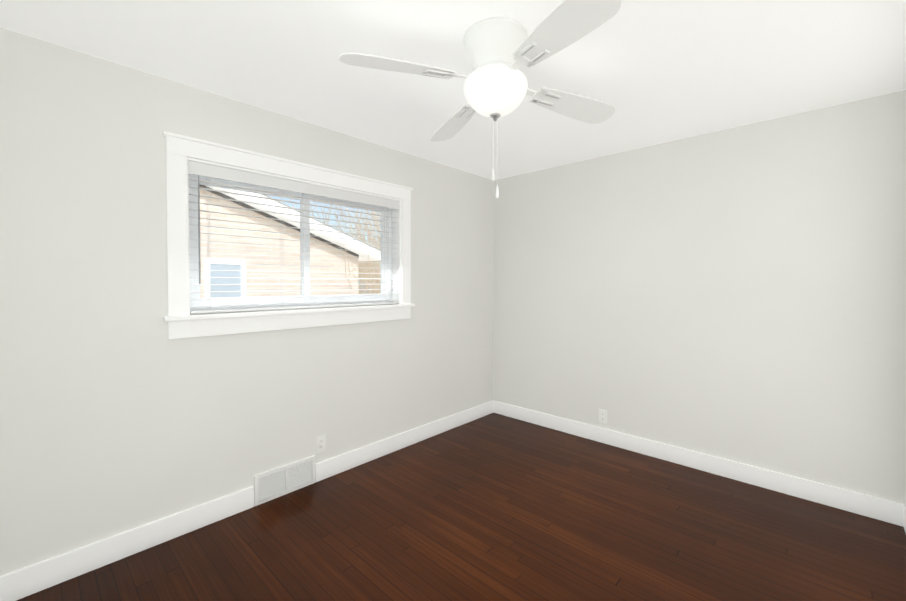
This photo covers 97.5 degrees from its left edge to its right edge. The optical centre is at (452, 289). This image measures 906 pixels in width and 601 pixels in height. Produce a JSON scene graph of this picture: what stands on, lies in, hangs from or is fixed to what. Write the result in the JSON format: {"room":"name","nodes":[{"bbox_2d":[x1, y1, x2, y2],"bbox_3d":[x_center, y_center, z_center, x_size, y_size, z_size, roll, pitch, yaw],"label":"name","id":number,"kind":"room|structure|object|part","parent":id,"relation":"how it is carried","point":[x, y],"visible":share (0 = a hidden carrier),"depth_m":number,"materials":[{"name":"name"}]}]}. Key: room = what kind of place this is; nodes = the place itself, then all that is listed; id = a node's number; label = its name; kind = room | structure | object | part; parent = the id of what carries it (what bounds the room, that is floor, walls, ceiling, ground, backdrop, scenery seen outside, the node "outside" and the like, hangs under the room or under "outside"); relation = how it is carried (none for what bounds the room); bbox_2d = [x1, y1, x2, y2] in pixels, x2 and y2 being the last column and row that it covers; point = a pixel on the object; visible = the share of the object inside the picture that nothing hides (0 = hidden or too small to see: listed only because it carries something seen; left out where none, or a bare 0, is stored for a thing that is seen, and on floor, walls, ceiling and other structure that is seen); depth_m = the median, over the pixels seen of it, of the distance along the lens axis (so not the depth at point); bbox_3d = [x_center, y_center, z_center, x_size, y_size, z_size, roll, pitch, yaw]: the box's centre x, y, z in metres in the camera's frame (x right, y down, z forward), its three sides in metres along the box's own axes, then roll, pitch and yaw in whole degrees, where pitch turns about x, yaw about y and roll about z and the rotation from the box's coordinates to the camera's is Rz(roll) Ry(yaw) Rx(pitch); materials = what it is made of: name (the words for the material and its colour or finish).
{"room":"empty bedroom","nodes":[
{"label":"empty bedroom","id":0,"kind":"room"},
{"bbox_2d":[0,27,492,575],"bbox_3d":[-1.020,0.102,2.795,0.220,2.440,4.440,1,1,43],"label":"wall","id":1,"kind":"structure","parent":0,"point":[120,411],"depth_m":2.04,"materials":[{"name":"paint"}]},
{"bbox_2d":[0,486,253,600],"bbox_3d":[-1.747,1.275,1.859,0.018,0.125,1.553,1,1,43],"label":"baseboard","id":2,"kind":"structure","parent":1,"relation":"attached to","point":[18,584],"depth_m":1.95,"materials":[{"name":"white wood"}]},
{"bbox_2d":[254,455,314,505],"bbox_3d":[-1.081,1.234,2.576,0.014,0.185,0.395,1,1,43],"label":"air vent","id":3,"kind":"object","parent":1,"relation":"in","point":[272,484],"visible":1,"depth_m":2.56,"materials":[{"name":"white metal"}]},
{"bbox_2d":[162,131,414,338],"bbox_3d":[-0.989,-0.288,2.760,0.234,1.086,1.722,1,1,43],"label":"window unit","id":4,"kind":"structure","parent":1,"relation":"in","point":[384,258],"depth_m":2.51,"materials":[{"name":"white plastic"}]},
{"bbox_2d":[187,157,400,314],"bbox_3d":[-0.976,-0.297,2.747,0.100,0.860,1.502,1,1,43],"label":"liner","id":5,"kind":"object","parent":1,"relation":"attached to","point":[396,266],"visible":0.48,"depth_m":3.25,"materials":[{"name":"white wood"}]},
{"bbox_2d":[188,160,398,313],"bbox_3d":[-0.963,-0.292,2.735,0.068,0.843,1.474,1,1,43],"label":"window blind","id":6,"kind":"object","parent":5,"relation":"attached to","point":[211,171],"visible":0.83,"depth_m":2.56,"materials":[{"name":"white plastic"}]},
{"bbox_3d":[-0.968,0.121,2.747,0.050,0.016,1.462,1,1,43],"label":"rail","id":7,"kind":"part","parent":6,"relation":"part of","materials":[{"name":"white plastic"}]},
{"bbox_2d":[316,434,325,453],"bbox_3d":[-0.916,1.073,2.756,0.007,0.115,0.070,1,1,43],"label":"outlet","id":8,"kind":"object","parent":1,"relation":"attached to","point":[320,443],"visible":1,"depth_m":2.75,"materials":[{"name":"white plastic"}]},
{"bbox_2d":[315,401,491,481],"bbox_3d":[-0.269,1.249,3.444,0.018,0.125,1.974,1,1,43],"label":"baseboard","id":9,"kind":"structure","parent":1,"relation":"attached to","point":[335,465],"depth_m":3.21,"materials":[{"name":"white wood"}]},
{"bbox_2d":[0,0,905,179],"bbox_3d":[0.121,-1.160,1.710,3.340,0.120,4.440,1,1,43],"label":"ceiling","id":10,"kind":"structure","parent":0,"point":[654,72],"depth_m":1.92,"materials":[{"name":"paint"}]},
{"bbox_2d":[339,0,621,197],"bbox_3d":[0.186,-0.753,1.748,0.994,0.694,0.994,0,1,21],"label":"ceiling fan","id":11,"kind":"object","parent":10,"relation":"hanging from","point":[500,51],"visible":1,"depth_m":1.63,"materials":[{"name":"white"}]},
{"bbox_3d":[-0.215,-0.878,1.571,0.270,0.060,0.442,1,1,43],"label":"blade","id":12,"kind":"part","parent":11,"relation":"part of","materials":[{"name":"white wood"}]},
{"bbox_3d":[0.011,-0.888,2.147,0.442,0.060,0.270,1,1,43],"label":"blade","id":13,"kind":"part","parent":11,"relation":"part of","materials":[{"name":"white wood"}]},
{"bbox_3d":[0.186,-0.843,1.746,0.280,0.159,0.280,1,1,43],"label":"lamp shade","id":14,"kind":"part","parent":11,"relation":"part of","materials":[{"name":"white glass"}]},
{"bbox_3d":[0.360,-0.874,1.345,0.442,0.060,0.270,1,1,43],"label":"blade","id":15,"kind":"part","parent":11,"relation":"part of","materials":[{"name":"white wood"}]},
{"bbox_3d":[0.587,-0.884,1.920,0.270,0.060,0.442,1,1,43],"label":"blade","id":16,"kind":"part","parent":11,"relation":"part of","materials":[{"name":"white wood"}]},
{"bbox_2d":[16,413,905,600],"bbox_3d":[0.121,1.400,1.752,3.340,0.120,4.440,1,1,43],"label":"floor","id":17,"kind":"structure","parent":0,"point":[493,507],"depth_m":2.11,"materials":[{"name":"brown wood"}]},
{"bbox_2d":[493,90,905,503],"bbox_3d":[1.560,0.094,3.274,2.900,2.440,0.220,1,1,43],"label":"wall","id":18,"kind":"structure","parent":0,"point":[737,294],"depth_m":2.77,"materials":[{"name":"paint"}]},
{"bbox_2d":[599,409,606,423],"bbox_3d":[1.281,1.087,3.396,0.070,0.115,0.007,1,1,43],"label":"outlet","id":19,"kind":"object","parent":18,"relation":"attached to","point":[602,416],"visible":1,"depth_m":3.39,"materials":[{"name":"white plastic"}]},
{"bbox_2d":[492,400,901,525],"bbox_3d":[1.472,1.253,3.214,2.880,0.125,0.016,1,1,43],"label":"baseboard","id":20,"kind":"structure","parent":18,"relation":"attached to","point":[870,506],"depth_m":2.79,"materials":[{"name":"white wood"}]},
{"bbox_2d":[900,504,905,532],"bbox_3d":[1.175,1.294,0.768,0.018,0.125,4.000,1,1,43],"label":"baseboard","id":21,"kind":"structure","parent":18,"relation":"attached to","point":[902,506],"depth_m":2.23,"materials":[{"name":"white wood"}]},
{"label":"outside","id":22,"kind":"structure","parent":0,"visible":0},
{"bbox_3d":[-17.513,1.587,29.134,59.770,0.200,100.000,1,1,43],"label":"ground","id":23,"kind":"structure","parent":22,"visible":0},
{"bbox_2d":[200,185,379,297],"bbox_3d":[-7.473,-0.165,7.439,8.640,4.022,8.640,1,1,43],"label":"house","id":24,"kind":"structure","parent":23,"relation":"on","point":[293,251],"depth_m":6.32,"materials":[{"name":"white"}]},
{"bbox_2d":[287,200,380,293],"bbox_3d":[-3.539,-2.551,13.418,4.601,8.609,6.416,1,1,43],"label":"shrub","id":25,"kind":"object","parent":23,"relation":"on","point":[339,223],"depth_m":12.49,"materials":[{"name":"beige plant"}]},
{"bbox_2d":[310,202,380,291],"bbox_3d":[-2.556,-0.546,9.621,4.446,4.732,3.850,1,1,43],"label":"shrub","id":26,"kind":"object","parent":23,"relation":"on","point":[354,233],"depth_m":9.89,"materials":[{"name":"beige plant"}]},
{"bbox_2d":[311,207,380,293],"bbox_3d":[-1.182,-0.647,8.953,3.804,4.952,3.632,1,1,43],"label":"shrub","id":27,"kind":"object","parent":23,"relation":"on","point":[377,243],"depth_m":9.10,"materials":[{"name":"beige plant"}]},
{"bbox_2d":[323,216,380,293],"bbox_3d":[-1.818,-0.397,8.668,3.587,4.466,3.210,1,1,43],"label":"shrub","id":28,"kind":"object","parent":23,"relation":"on","point":[372,282],"depth_m":8.01,"materials":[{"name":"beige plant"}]},
{"bbox_2d":[326,205,379,288],"bbox_3d":[-1.462,-0.887,10.422,5.854,5.387,4.200,1,1,43],"label":"shrub","id":29,"kind":"object","parent":23,"relation":"on","point":[372,212],"depth_m":10.78,"materials":[{"name":"beige plant"}]},
{"bbox_2d":[327,205,380,293],"bbox_3d":[-1.981,-0.583,9.838,4.214,4.801,3.618,1,1,43],"label":"shrub","id":30,"kind":"object","parent":23,"relation":"on","point":[361,238],"depth_m":8.92,"materials":[{"name":"beige plant"}]},
{"bbox_2d":[357,210,379,244],"bbox_3d":[-1.189,-2.419,12.867,3.622,8.362,3.890,1,1,43],"label":"shrub","id":31,"kind":"object","parent":23,"relation":"on","point":[371,223],"depth_m":12.11,"materials":[{"name":"beige plant"}]}
]}

